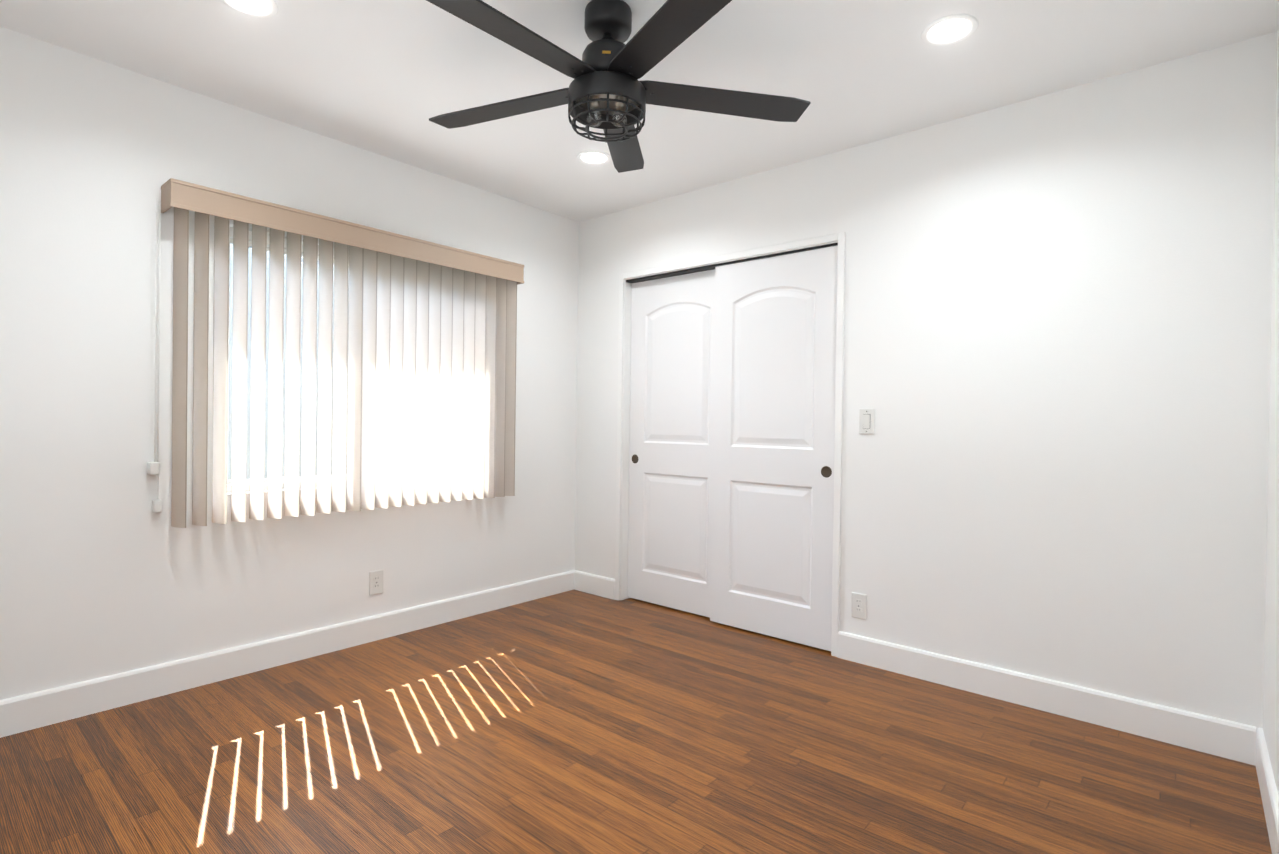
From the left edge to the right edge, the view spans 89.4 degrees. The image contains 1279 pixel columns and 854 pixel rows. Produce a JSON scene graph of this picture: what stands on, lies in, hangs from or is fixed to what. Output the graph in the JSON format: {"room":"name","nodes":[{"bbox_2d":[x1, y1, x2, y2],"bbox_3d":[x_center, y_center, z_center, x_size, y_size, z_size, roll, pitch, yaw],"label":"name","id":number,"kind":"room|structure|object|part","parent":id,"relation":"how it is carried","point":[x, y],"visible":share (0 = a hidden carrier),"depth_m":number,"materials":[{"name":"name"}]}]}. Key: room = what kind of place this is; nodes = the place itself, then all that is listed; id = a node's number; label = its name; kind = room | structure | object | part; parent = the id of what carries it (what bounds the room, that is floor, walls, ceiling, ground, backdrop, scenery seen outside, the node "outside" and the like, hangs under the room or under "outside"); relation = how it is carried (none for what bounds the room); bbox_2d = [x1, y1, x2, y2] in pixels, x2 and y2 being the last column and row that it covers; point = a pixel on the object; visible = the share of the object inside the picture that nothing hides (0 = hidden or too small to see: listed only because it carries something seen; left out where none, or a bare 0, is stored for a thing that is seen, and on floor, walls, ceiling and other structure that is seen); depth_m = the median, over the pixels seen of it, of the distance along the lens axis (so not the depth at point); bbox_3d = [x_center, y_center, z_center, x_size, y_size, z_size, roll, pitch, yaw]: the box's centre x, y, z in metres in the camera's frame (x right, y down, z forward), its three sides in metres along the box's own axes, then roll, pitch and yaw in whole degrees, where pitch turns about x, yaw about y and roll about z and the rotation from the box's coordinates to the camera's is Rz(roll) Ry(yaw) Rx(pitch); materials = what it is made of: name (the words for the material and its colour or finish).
{"room":"empty bedroom","nodes":[
{"label":"empty bedroom","id":0,"kind":"room"},
{"bbox_2d":[0,26,578,699],"bbox_3d":[-1.650,-0.148,2.978,0.150,2.440,3.910,1,1,41],"label":"wall","id":1,"kind":"structure","parent":0,"point":[104,570],"depth_m":2.56,"materials":[{"name":"white paint"}]},
{"bbox_2d":[227,485,346,496],"bbox_3d":[-1.327,0.293,3.285,0.045,0.012,1.440,1,1,41],"label":"window sill","id":2,"kind":"structure","parent":1,"relation":"attached to","point":[247,493],"depth_m":2.87,"materials":[{"name":"white"}]},
{"bbox_2d":[0,570,574,737],"bbox_3d":[-1.603,1.010,2.933,0.016,0.125,3.610,1,1,41],"label":"baseboard","id":3,"kind":"structure","parent":1,"relation":"attached to","point":[30,711],"depth_m":2.79,"materials":[{"name":"white wood"}]},
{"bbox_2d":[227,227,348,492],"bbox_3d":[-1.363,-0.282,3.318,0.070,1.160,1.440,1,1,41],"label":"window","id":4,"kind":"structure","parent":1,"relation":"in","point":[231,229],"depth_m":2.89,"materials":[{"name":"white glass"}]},
{"bbox_2d":[147,178,523,527],"bbox_3d":[-1.305,-0.274,3.155,0.139,1.352,1.757,1,1,41],"label":"window blinds","id":5,"kind":"object","parent":1,"relation":"attached to","point":[424,333],"visible":0.98,"depth_m":3.02,"materials":[{"name":"beige plastic"}]},
{"bbox_3d":[-1.888,-0.298,2.528,0.024,1.180,0.019,1,1,41],"label":"cord","id":6,"kind":"part","parent":5,"relation":"part of","materials":[{"name":"white plastic"}]},
{"bbox_2d":[369,570,382,594],"bbox_3d":[-1.327,0.784,3.256,0.008,0.118,0.072,1,1,41],"label":"outlet","id":7,"kind":"object","parent":1,"relation":"attached to","point":[378,588],"visible":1,"depth_m":3.25,"materials":[{"name":"white plastic"}]},
{"bbox_2d":[0,590,1271,853],"bbox_3d":[-0.354,1.149,1.862,3.610,0.100,3.910,1,1,41],"label":"floor","id":8,"kind":"structure","parent":0,"point":[572,722],"depth_m":2.12,"materials":[{"name":"brown wood"}]},
{"bbox_2d":[0,0,1278,221],"bbox_3d":[-0.319,-1.391,1.842,3.610,0.100,3.910,1,1,41],"label":"ceiling","id":9,"kind":"structure","parent":0,"point":[388,78],"depth_m":2.40,"materials":[{"name":"white paint"}]},
{"bbox_2d":[221,0,277,17],"bbox_3d":[-1.243,-1.351,2.047,0.172,0.007,0.172,1,1,41],"label":"recessed light","id":10,"kind":"object","parent":9,"relation":"in","point":[261,8],"visible":1,"depth_m":2.08,"materials":[{"name":"white plastic"}]},
{"bbox_2d":[577,150,610,164],"bbox_3d":[-0.228,-1.347,3.232,0.172,0.007,0.172,1,1,41],"label":"recessed light","id":11,"kind":"object","parent":9,"relation":"in","point":[592,157],"visible":1,"depth_m":3.23,"materials":[{"name":"white plastic"}]},
{"bbox_2d":[426,0,810,172],"bbox_3d":[-0.136,-1.148,2.050,1.338,0.384,1.279,1,1,41],"label":"fan","id":12,"kind":"object","parent":9,"relation":"hanging from","point":[609,93],"visible":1,"depth_m":2.02,"materials":[{"name":"black metal"}]},
{"bbox_2d":[921,14,977,45],"bbox_3d":[1.032,-1.321,2.152,0.172,0.007,0.172,1,1,41],"label":"recessed light","id":13,"kind":"object","parent":9,"relation":"in","point":[949,29],"visible":1,"depth_m":2.15,"materials":[{"name":"white plastic"}]},
{"bbox_2d":[574,31,1277,729],"bbox_3d":[0.887,-0.115,3.280,3.310,2.440,0.150,1,1,41],"label":"wall","id":14,"kind":"structure","parent":0,"point":[1056,341],"depth_m":2.55,"materials":[{"name":"white paint"}]},
{"bbox_2d":[574,570,614,599],"bbox_3d":[-0.290,1.019,4.174,0.364,0.125,0.016,1,1,41],"label":"baseboard","id":15,"kind":"structure","parent":14,"relation":"attached to","point":[598,585],"depth_m":4.16,"materials":[{"name":"white wood"}]},
{"bbox_2d":[615,232,845,656],"bbox_3d":[0.458,0.093,3.623,1.390,2.005,0.115,1,1,41],"label":"door frame","id":16,"kind":"structure","parent":14,"relation":"attached to","point":[625,440],"depth_m":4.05,"materials":[{"name":"white wood"}]},
{"bbox_2d":[626,243,837,282],"bbox_3d":[0.471,-0.899,3.613,1.380,0.012,0.099,1,1,41],"label":"track","id":17,"kind":"object","parent":14,"relation":"attached to","point":[678,273],"visible":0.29,"depth_m":3.64,"materials":[{"name":"black"}]},
{"bbox_2d":[627,269,714,616],"bbox_3d":[0.222,0.090,3.854,0.720,1.980,0.035,1,1,41],"label":"closet door","id":18,"kind":"structure","parent":17,"relation":"hanging from","point":[671,436],"depth_m":3.86,"materials":[{"name":"white wood"}]},
{"bbox_2d":[632,454,637,462],"bbox_3d":[-0.029,0.200,4.043,0.057,0.057,0.003,1,1,41],"label":"door pull","id":19,"kind":"object","parent":18,"relation":"attached to","point":[634,458],"visible":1,"depth_m":4.04,"materials":[{"name":"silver metal"}]},
{"bbox_2d":[710,245,837,650],"bbox_3d":[0.694,0.100,3.387,0.720,1.980,0.035,1,1,41],"label":"closet door","id":20,"kind":"structure","parent":17,"relation":"hanging from","point":[775,321],"depth_m":3.36,"materials":[{"name":"white wood"}]},
{"bbox_2d":[821,466,831,477],"bbox_3d":[0.916,0.220,3.170,0.057,0.057,0.003,1,1,41],"label":"door knob","id":21,"kind":"object","parent":20,"relation":"attached to","point":[826,471],"visible":1,"depth_m":3.17,"materials":[{"name":"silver metal"}]},
{"bbox_2d":[851,592,866,619],"bbox_3d":[1.034,0.844,3.045,0.072,0.118,0.008,1,1,41],"label":"outlet","id":22,"kind":"object","parent":14,"relation":"attached to","point":[860,600],"visible":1,"depth_m":3.04,"materials":[{"name":"white plastic"}]},
{"bbox_2d":[859,409,874,433],"bbox_3d":[1.062,-0.026,3.021,0.072,0.118,0.014,1,1,41],"label":"light switch","id":23,"kind":"object","parent":14,"relation":"attached to","point":[867,421],"visible":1,"depth_m":3.02,"materials":[{"name":"white plastic"}]},
{"bbox_2d":[838,631,1255,765],"bbox_3d":[1.509,1.056,2.632,1.454,0.125,0.016,1,1,41],"label":"baseboard","id":24,"kind":"structure","parent":14,"relation":"attached to","point":[1231,740],"depth_m":2.50,"materials":[{"name":"white wood"}]},
{"bbox_2d":[1263,28,1278,795],"bbox_3d":[0.977,-0.094,0.726,0.150,2.440,3.910,1,1,41],"label":"wall","id":25,"kind":"structure","parent":0,"point":[1271,695],"depth_m":2.01,"materials":[{"name":"white paint"}]},
{"bbox_2d":[1256,728,1278,853],"bbox_3d":[0.898,1.062,0.790,0.016,0.125,3.610,1,1,41],"label":"baseboard","id":26,"kind":"structure","parent":25,"relation":"attached to","point":[1268,791],"depth_m":1.85,"materials":[{"name":"white wood"}]},
{"bbox_3d":[-6.535,1.323,8.072,13.849,0.120,20.000,1,1,41],"label":"ground","id":27,"kind":"structure","parent":0,"visible":0},
{"bbox_2d":[228,244,348,479],"bbox_3d":[-3.645,-0.277,5.603,0.200,3.200,16.000,1,1,41],"label":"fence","id":28,"kind":"object","parent":27,"relation":"on","point":[248,362],"depth_m":5.79,"materials":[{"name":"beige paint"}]}
]}

